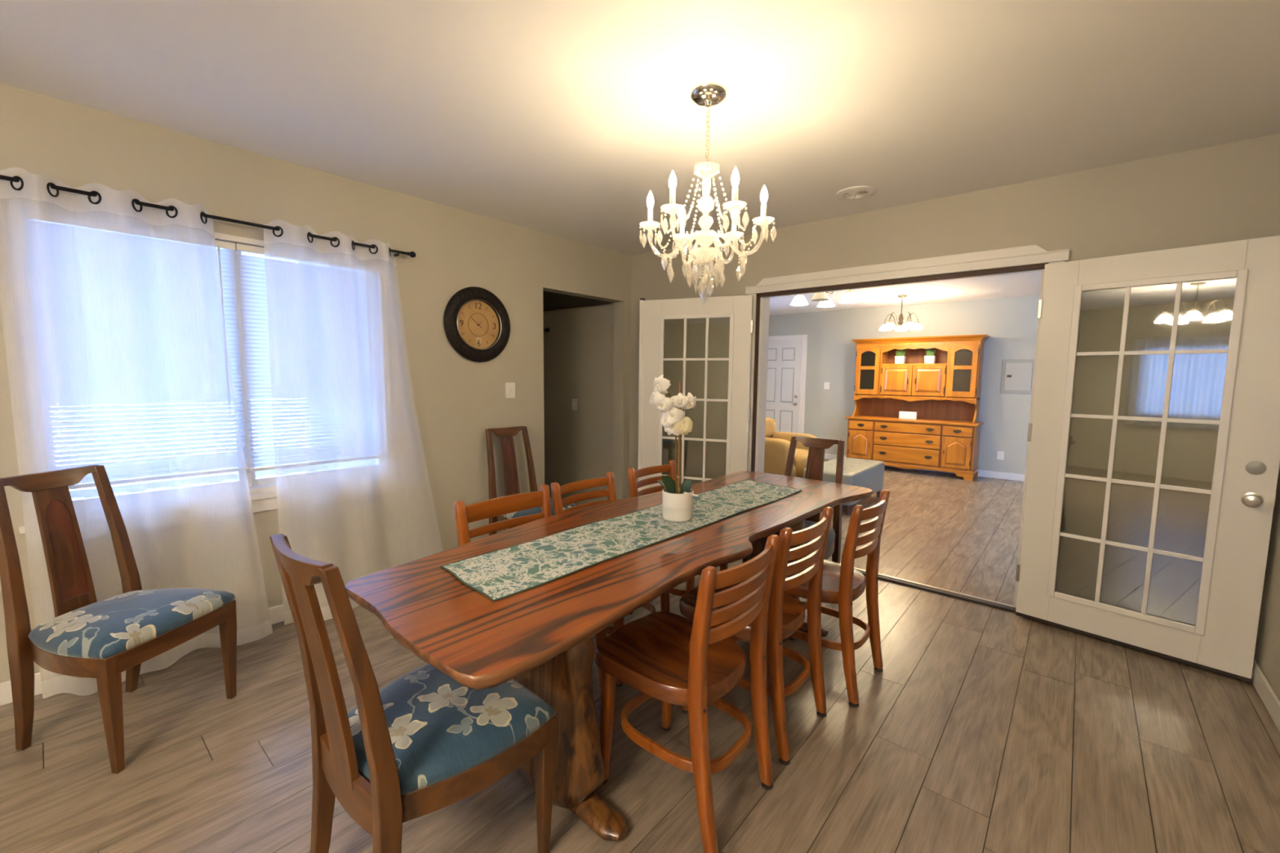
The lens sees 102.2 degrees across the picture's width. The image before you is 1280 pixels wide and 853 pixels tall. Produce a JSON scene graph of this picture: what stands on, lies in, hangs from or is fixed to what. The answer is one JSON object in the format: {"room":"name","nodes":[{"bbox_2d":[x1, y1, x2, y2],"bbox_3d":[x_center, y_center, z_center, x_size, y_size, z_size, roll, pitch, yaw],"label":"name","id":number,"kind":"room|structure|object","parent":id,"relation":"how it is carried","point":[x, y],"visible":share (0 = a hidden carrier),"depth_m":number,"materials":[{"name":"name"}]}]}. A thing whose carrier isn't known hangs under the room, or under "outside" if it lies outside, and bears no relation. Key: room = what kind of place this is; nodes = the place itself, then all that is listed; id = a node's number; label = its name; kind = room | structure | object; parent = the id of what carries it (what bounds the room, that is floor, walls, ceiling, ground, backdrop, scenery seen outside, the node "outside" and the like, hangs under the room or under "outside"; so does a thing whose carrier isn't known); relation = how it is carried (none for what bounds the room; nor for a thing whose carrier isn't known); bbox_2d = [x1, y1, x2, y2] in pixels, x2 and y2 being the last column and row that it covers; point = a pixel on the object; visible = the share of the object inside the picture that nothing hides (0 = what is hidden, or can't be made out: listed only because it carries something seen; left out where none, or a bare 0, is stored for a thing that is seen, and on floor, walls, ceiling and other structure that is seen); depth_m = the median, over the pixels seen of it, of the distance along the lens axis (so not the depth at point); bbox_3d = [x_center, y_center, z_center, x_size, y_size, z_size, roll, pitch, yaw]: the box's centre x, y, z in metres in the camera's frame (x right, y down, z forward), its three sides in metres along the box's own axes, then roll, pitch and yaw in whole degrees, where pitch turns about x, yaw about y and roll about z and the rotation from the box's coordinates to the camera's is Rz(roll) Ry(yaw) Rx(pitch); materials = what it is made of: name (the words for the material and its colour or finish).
{"room":"dining room","nodes":[
{"label":"dining room","id":0,"kind":"room"},
{"bbox_2d":[255,469,275,478],"bbox_3d":[-3.443,0.702,2.838,0.080,0.640,4.125,5,7,40],"label":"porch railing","id":1,"kind":"object","parent":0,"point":[272,472],"visible":0.02,"depth_m":3.66,"materials":[{"name":"white"}]},
{"bbox_2d":[0,83,631,683],"bbox_3d":[-2.354,-0.120,2.318,0.130,2.440,7.064,5,7,40],"label":"wall","id":2,"kind":"structure","parent":0,"point":[457,398],"depth_m":3.26,"materials":[{"name":"beige paint"}]},
{"bbox_2d":[0,604,284,706],"bbox_3d":[-2.686,1.091,1.948,0.014,0.095,5.910,5,7,40],"label":"baseboard","id":3,"kind":"structure","parent":2,"relation":"attached to","point":[277,614],"depth_m":2.15,"materials":[{"name":"white paint"}]},
{"bbox_2d":[18,231,277,533],"bbox_3d":[-2.041,-0.253,2.656,0.170,1.395,1.560,5,7,40],"label":"window","id":4,"kind":"structure","parent":2,"relation":"in","point":[263,491],"depth_m":2.67,"materials":[{"name":"white paint"}]},
{"bbox_2d":[215,240,248,470],"bbox_3d":[-2.239,-0.320,2.365,0.048,1.140,0.673,5,7,40],"label":"blind","id":5,"kind":"object","parent":4,"relation":"attached to","point":[224,250],"visible":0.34,"depth_m":2.58,"materials":[{"name":"white plastic"}]},
{"bbox_2d":[235,243,275,471],"bbox_3d":[-1.795,-0.360,2.882,0.048,1.150,0.683,5,7,40],"label":"blind","id":6,"kind":"object","parent":4,"relation":"attached to","point":[251,269],"visible":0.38,"depth_m":2.67,"materials":[{"name":"white plastic"}]},
{"bbox_2d":[0,174,415,257],"bbox_3d":[-2.012,-0.971,2.442,0.108,0.080,1.910,5,7,40],"label":"curtain rod","id":7,"kind":"object","parent":2,"relation":"attached to","point":[411,254],"visible":0.67,"depth_m":2.41,"materials":[{"name":"black metal"}]},
{"bbox_2d":[0,167,272,698],"bbox_3d":[-2.140,0.039,2.263,0.208,2.091,0.767,5,7,40],"label":"sheer curtain","id":8,"kind":"object","parent":7,"relation":"hanging from","point":[117,347],"visible":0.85,"depth_m":2.22,"materials":[{"name":"white fabric"}]},
{"bbox_2d":[262,219,443,625],"bbox_3d":[-1.555,-0.022,2.942,0.208,2.091,0.890,5,7,40],"label":"sheer curtain","id":9,"kind":"object","parent":7,"relation":"hanging from","point":[354,495],"visible":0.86,"depth_m":2.88,"materials":[{"name":"white fabric"}]},
{"bbox_2d":[444,286,510,362],"bbox_3d":[-1.113,-0.704,3.576,0.046,0.514,0.514,5,7,40],"label":"wall clock","id":10,"kind":"object","parent":2,"relation":"attached to","point":[477,323],"visible":1,"depth_m":3.56,"materials":[{"name":"black wood"}]},
{"bbox_2d":[505,382,515,398],"bbox_3d":[-0.960,-0.268,3.830,0.012,0.116,0.085,5,7,40],"label":"light switch","id":11,"kind":"object","parent":2,"relation":"attached to","point":[509,387],"visible":1,"depth_m":3.83,"materials":[{"name":"white plastic"}]},
{"bbox_2d":[542,290,613,311],"bbox_3d":[-1.359,-1.168,4.433,1.240,0.065,2.100,5,7,40],"label":"ceiling","id":12,"kind":"structure","parent":0,"point":[551,300],"depth_m":4.82,"materials":[{"name":"grey paint"}]},
{"bbox_2d":[0,0,1279,315],"bbox_3d":[0.626,-1.411,2.786,6.950,0.100,12.080,5,7,40],"label":"ceiling","id":13,"kind":"structure","parent":0,"point":[562,118],"depth_m":1.98,"materials":[{"name":"white paint"}]},
{"bbox_2d":[639,82,777,304],"bbox_3d":[0.260,-0.887,2.033,0.490,0.806,0.537,5,7,40],"label":"crystal chandelier","id":14,"kind":"object","parent":13,"relation":"hanging from","point":[707,95],"visible":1,"depth_m":2.00,"materials":[{"name":"glass"}]},
{"bbox_2d":[791,289,857,307],"bbox_3d":[1.823,-1.398,5.115,0.499,0.353,0.499,-1,6,-19],"label":"ceiling light fixture","id":15,"kind":"object","parent":13,"relation":"attached to","point":[848,297],"visible":0.63,"depth_m":5.07,"materials":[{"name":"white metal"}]},
{"bbox_2d":[835,186,875,199],"bbox_3d":[1.272,-1.373,3.047,0.216,0.014,0.216,5,7,40],"label":"smoke detector","id":16,"kind":"object","parent":13,"relation":"in","point":[855,192],"visible":1,"depth_m":3.02,"materials":[{"name":"white paint"}]},
{"bbox_2d":[879,294,923,331],"bbox_3d":[3.445,-1.504,6.827,0.526,0.441,0.529,5,7,40],"label":"pendant chandelier","id":17,"kind":"object","parent":13,"relation":"hanging from","point":[886,326],"visible":1,"depth_m":6.78,"materials":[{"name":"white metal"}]},
{"bbox_2d":[0,458,1279,852],"bbox_3d":[0.600,1.097,3.030,6.950,0.060,12.080,5,7,40],"label":"floor","id":18,"kind":"structure","parent":0,"point":[982,728],"depth_m":1.87,"materials":[{"name":"brown wood"}]},
{"bbox_2d":[0,464,236,773],"bbox_3d":[-1.970,0.658,1.940,0.562,0.972,0.474,1,6,9],"label":"upholstered dining chair","id":19,"kind":"object","parent":18,"relation":"on","point":[86,637],"visible":1,"depth_m":1.86,"materials":[{"name":"brown wood"}]},
{"bbox_2d":[27,587,235,658],"bbox_3d":[-1.913,0.703,1.936,0.446,0.074,0.474,1,6,9],"label":"seat cushion","id":20,"kind":"object","parent":19,"relation":"on","point":[126,624],"depth_m":1.85,"materials":[{"name":"blue fabric"}]},
{"bbox_2d":[269,533,555,852],"bbox_3d":[-0.581,0.729,1.353,0.474,0.972,0.562,5,7,39],"label":"upholstered dining chair","id":21,"kind":"object","parent":18,"relation":"on","point":[424,742],"visible":0.94,"depth_m":1.23,"materials":[{"name":"brown wood"}]},
{"bbox_2d":[346,663,555,795],"bbox_3d":[-0.544,0.769,1.402,0.474,0.074,0.446,5,7,39],"label":"seat cushion","id":22,"kind":"object","parent":21,"relation":"on","point":[444,733],"depth_m":1.30,"materials":[{"name":"blue fabric"}]},
{"bbox_2d":[453,484,606,696],"bbox_3d":[-0.423,0.719,2.125,0.503,0.846,0.465,5,7,40],"label":"chair","id":23,"kind":"object","parent":18,"relation":"on","point":[491,508],"visible":0.16,"depth_m":2.19,"materials":[{"name":"brown wood"}]},
{"bbox_2d":[485,426,576,535],"bbox_3d":[-0.782,0.507,3.611,0.562,0.972,0.474,5,7,41],"label":"upholstered dining chair","id":24,"kind":"object","parent":18,"relation":"on","point":[511,482],"visible":0.54,"depth_m":3.71,"materials":[{"name":"brown wood"}]},
{"bbox_2d":[502,497,576,519],"bbox_3d":[-0.739,0.555,3.577,0.446,0.074,0.474,5,7,41],"label":"seat cushion","id":25,"kind":"object","parent":24,"relation":"on","point":[538,509],"depth_m":3.38,"materials":[{"name":"blue fabric"}]},
{"bbox_2d":[345,471,873,841],"bbox_3d":[0.161,0.760,2.188,0.870,0.756,2.424,5,7,40],"label":"dining table","id":26,"kind":"object","parent":18,"relation":"on","point":[541,636],"visible":0.58,"depth_m":1.53,"materials":[{"name":"brown wood"}]},
{"bbox_2d":[440,479,801,601],"bbox_3d":[0.128,0.381,2.148,0.380,0.007,1.890,5,7,40],"label":"table runner","id":27,"kind":"object","parent":26,"relation":"on","point":[503,573],"visible":0.94,"depth_m":1.81,"materials":[{"name":"green fabric"}]},
{"bbox_2d":[649,375,697,522],"bbox_3d":[0.136,0.087,2.101,0.187,0.588,0.131,0,6,-11],"label":"orchid plant","id":28,"kind":"object","parent":27,"relation":"on","point":[677,501],"visible":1,"depth_m":2.07,"materials":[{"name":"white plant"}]},
{"bbox_2d":[550,471,670,686],"bbox_3d":[-0.121,0.688,2.477,0.503,0.846,0.409,5,7,40],"label":"chair","id":29,"kind":"object","parent":18,"relation":"on","point":[557,491],"visible":0.2,"depth_m":2.54,"materials":[{"name":"brown wood"}]},
{"bbox_2d":[626,459,728,617],"bbox_3d":[0.231,0.652,2.885,0.503,0.846,0.409,5,7,40],"label":"chair","id":30,"kind":"object","parent":18,"relation":"on","point":[633,485],"visible":0.15,"depth_m":2.94,"materials":[{"name":"brown wood"}]},
{"bbox_2d":[594,534,779,852],"bbox_3d":[0.139,0.767,1.693,0.503,0.846,0.409,5,7,40],"label":"chair","id":31,"kind":"object","parent":18,"relation":"on","point":[670,658],"visible":0.98,"depth_m":1.59,"materials":[{"name":"brown wood"}]},
{"bbox_2d":[679,506,833,764],"bbox_3d":[0.448,0.735,2.059,0.503,0.846,0.409,5,7,40],"label":"chair","id":32,"kind":"object","parent":18,"relation":"on","point":[786,613],"visible":0.68,"depth_m":1.88,"materials":[{"name":"brown wood"}]},
{"bbox_2d":[764,417,816,478],"bbox_3d":[1.604,0.343,6.078,0.929,0.870,0.890,5,7,40],"label":"recliner","id":33,"kind":"object","parent":18,"relation":"on","point":[777,444],"visible":0.34,"depth_m":5.65,"materials":[{"name":"beige fabric"}]},
{"bbox_2d":[764,417,775,437],"bbox_3d":[1.429,0.013,6.199,0.239,0.240,0.597,5,7,40],"label":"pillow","id":34,"kind":"object","parent":33,"relation":"on","point":[770,432],"depth_m":6.19,"materials":[{"name":"beige fabric"}]},
{"bbox_2d":[793,448,808,464],"bbox_3d":[1.639,0.351,6.049,0.618,0.180,0.518,5,7,40],"label":"seat cushion","id":35,"kind":"object","parent":33,"relation":"on","point":[798,451],"depth_m":5.78,"materials":[{"name":"beige fabric"}]},
{"bbox_2d":[742,435,844,579],"bbox_3d":[0.960,0.572,3.127,0.474,0.972,0.562,5,7,39],"label":"upholstered dining chair","id":36,"kind":"object","parent":18,"relation":"on","point":[817,446],"visible":0.44,"depth_m":3.23,"materials":[{"name":"brown wood"}]},
{"bbox_2d":[804,520,835,548],"bbox_3d":[0.923,0.620,3.086,0.474,0.074,0.446,5,7,39],"label":"seat cushion","id":37,"kind":"object","parent":36,"relation":"on","point":[830,544],"depth_m":3.03,"materials":[{"name":"blue fabric"}]},
{"bbox_2d":[783,489,889,707],"bbox_3d":[0.825,0.707,2.380,0.503,0.846,0.409,5,7,40],"label":"chair","id":38,"kind":"object","parent":18,"relation":"on","point":[842,584],"visible":0.7,"depth_m":2.20,"materials":[{"name":"brown wood"}]},
{"bbox_2d":[803,457,884,515],"bbox_3d":[2.237,0.616,5.637,0.519,0.425,1.139,5,7,40],"label":"ottoman bench","id":39,"kind":"object","parent":18,"relation":"on","point":[867,473],"visible":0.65,"depth_m":5.42,"materials":[{"name":"grey fabric"}]},
{"bbox_2d":[844,334,990,480],"bbox_3d":[3.943,-0.309,7.495,1.720,1.940,0.496,5,7,40],"label":"china hutch","id":40,"kind":"object","parent":18,"relation":"on","point":[944,394],"visible":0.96,"depth_m":7.37,"materials":[{"name":"brown wood"}]},
{"bbox_2d":[894,349,906,364],"bbox_3d":[3.822,-1.044,7.598,0.171,0.245,0.111,5,7,40],"label":"potted grass","id":41,"kind":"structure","parent":40,"relation":"on","point":[900,358],"depth_m":7.57,"materials":[{"name":"white ceramic"}]},
{"bbox_2d":[894,355,906,364],"bbox_3d":[3.829,-0.976,7.597,0.128,0.110,0.111,5,7,40],"label":"pot","id":42,"kind":"object","parent":41,"relation":"attached to","point":[898,359],"depth_m":7.56,"materials":[{"name":"white ceramic"}]},
{"bbox_2d":[898,411,917,419],"bbox_3d":[3.909,-0.163,7.533,0.230,0.105,0.052,5,7,40],"label":"block sign","id":43,"kind":"object","parent":40,"relation":"on","point":[903,415],"visible":1,"depth_m":7.51,"materials":[{"name":"white plastic"}]},
{"bbox_2d":[881,363,946,365],"bbox_3d":[4.006,-0.900,7.504,0.846,0.020,0.291,5,7,40],"label":"shelf","id":44,"kind":"object","parent":40,"relation":"attached to","point":[882,364],"depth_m":7.37,"materials":[{"name":"brown wood"}]},
{"bbox_2d":[844,415,983,426],"bbox_3d":[3.946,-0.092,7.522,1.720,0.033,0.480,5,7,40],"label":"countertop","id":45,"kind":"structure","parent":40,"relation":"on","point":[858,417],"depth_m":7.35,"materials":[{"name":"brown wood"}]},
{"bbox_2d":[924,348,936,363],"bbox_3d":[4.129,-1.014,7.336,0.148,0.242,0.111,5,7,40],"label":"potted grass","id":46,"kind":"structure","parent":40,"relation":"on","point":[928,359],"depth_m":7.31,"materials":[{"name":"white ceramic"}]},
{"bbox_2d":[924,355,936,363],"bbox_3d":[4.126,-0.949,7.345,0.128,0.110,0.111,5,7,40],"label":"pot","id":47,"kind":"object","parent":46,"relation":"attached to","point":[928,359],"depth_m":7.30,"materials":[{"name":"white ceramic"}]},
{"bbox_2d":[768,295,1039,474],"bbox_3d":[4.497,-0.548,7.431,6.650,2.440,0.130,5,7,40],"label":"wall","id":48,"kind":"structure","parent":0,"point":[1011,323],"depth_m":7.43,"materials":[{"name":"grey paint"}]},
{"bbox_2d":[765,339,802,432],"bbox_3d":[2.418,-0.514,9.075,0.810,1.990,0.090,5,7,40],"label":"door","id":49,"kind":"structure","parent":48,"relation":"in","point":[784,356],"depth_m":8.98,"materials":[{"name":"white paint"}]},
{"bbox_2d":[768,334,807,433],"bbox_3d":[2.440,-0.548,9.098,0.960,2.075,0.022,5,7,40],"label":"trim","id":50,"kind":"structure","parent":48,"relation":"attached to","point":[804,337],"depth_m":8.80,"materials":[{"name":"white paint"}]},
{"bbox_2d":[823,382,829,389],"bbox_3d":[3.088,-0.673,8.539,0.090,0.116,0.009,5,7,40],"label":"light switch","id":51,"kind":"object","parent":48,"relation":"attached to","point":[826,386],"visible":1,"depth_m":8.54,"materials":[{"name":"white plastic"}]},
{"bbox_2d":[824,453,1024,481],"bbox_3d":[4.894,0.666,7.103,5.450,0.095,0.014,5,7,40],"label":"baseboard","id":52,"kind":"structure","parent":48,"relation":"attached to","point":[1001,475],"depth_m":7.11,"materials":[{"name":"white paint"}]},
{"bbox_2d":[996,451,1004,460],"bbox_3d":[4.925,0.397,7.055,0.080,0.116,0.010,5,7,40],"label":"wall outlet","id":53,"kind":"object","parent":48,"relation":"attached to","point":[1000,455],"visible":1,"depth_m":7.05,"materials":[{"name":"white plastic"}]},
{"bbox_2d":[1000,359,1034,394],"bbox_3d":[5.026,-0.664,6.864,0.370,0.450,0.026,5,7,40],"label":"breaker panel","id":54,"kind":"object","parent":48,"relation":"attached to","point":[1016,377],"visible":0.78,"depth_m":6.87,"materials":[{"name":"grey metal"}]},
{"bbox_2d":[542,133,1279,626],"bbox_3d":[0.955,-0.253,4.022,5.415,2.440,0.164,5,7,40],"label":"wall","id":55,"kind":"structure","parent":0,"point":[1229,192],"depth_m":2.73,"materials":[{"name":"beige paint"}]},
{"bbox_2d":[572,399,577,410],"bbox_3d":[-0.675,-0.224,5.309,0.072,0.116,0.012,5,7,40],"label":"light switch","id":56,"kind":"object","parent":55,"relation":"attached to","point":[574,401],"visible":1,"depth_m":5.30,"materials":[{"name":"white plastic"}]},
{"bbox_2d":[637,294,753,491],"bbox_3d":[0.424,-0.050,4.173,0.930,1.972,0.052,3,6,22],"label":"door","id":57,"kind":"structure","parent":55,"relation":"in","point":[652,313],"depth_m":4.09,"materials":[{"name":"white paint"}]},
{"bbox_2d":[747,293,769,472],"bbox_3d":[0.921,-0.030,4.085,0.194,1.985,0.080,-2,6,-25],"label":"trim","id":58,"kind":"structure","parent":55,"relation":"attached to","point":[761,308],"depth_m":4.03,"materials":[{"name":"white paint"}]},
{"bbox_2d":[745,244,1069,297],"bbox_3d":[1.597,-0.997,3.420,1.925,0.129,0.180,5,7,40],"label":"trim","id":59,"kind":"structure","parent":55,"relation":"attached to","point":[1028,256],"depth_m":3.22,"materials":[{"name":"white paint"}]},
{"bbox_2d":[853,567,1016,612],"bbox_3d":[1.553,1.013,3.588,1.755,0.018,0.072,5,7,40],"label":"threshold","id":60,"kind":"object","parent":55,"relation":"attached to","point":[904,582],"depth_m":3.25,"materials":[{"name":"metal"}]},
{"bbox_2d":[1013,261,1065,607],"bbox_3d":[2.253,0.094,2.952,0.075,1.985,0.191,2,6,16],"label":"trim","id":61,"kind":"structure","parent":55,"relation":"attached to","point":[1042,270],"depth_m":2.94,"materials":[{"name":"white paint"}]},
{"bbox_2d":[1015,235,1279,682],"bbox_3d":[2.435,0.140,2.531,0.104,1.955,0.886,-4,7,-42],"label":"door","id":62,"kind":"structure","parent":55,"relation":"in","point":[1222,641],"depth_m":2.41,"materials":[{"name":"white paint"}]},
{"bbox_2d":[1253,464,1279,699],"bbox_3d":[0.677,0.170,-0.346,0.130,2.440,6.934,5,7,40],"label":"wall","id":63,"kind":"structure","parent":0,"point":[1267,652],"depth_m":2.24,"materials":[{"name":"beige paint"}]},
{"bbox_2d":[1251,657,1279,732],"bbox_3d":[0.611,1.332,-0.186,0.014,0.095,6.934,5,7,40],"label":"baseboard","id":64,"kind":"structure","parent":63,"relation":"attached to","point":[1267,694],"depth_m":2.15,"materials":[{"name":"white paint"}]},
{"label":"outside","id":65,"kind":"structure","parent":0,"visible":0},
{"bbox_2d":[254,449,275,477],"bbox_3d":[-8.517,1.254,4.785,9.050,0.100,12.000,5,7,40],"label":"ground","id":66,"kind":"structure","parent":65,"point":[266,450],"depth_m":9.64,"materials":[{"name":"white"}]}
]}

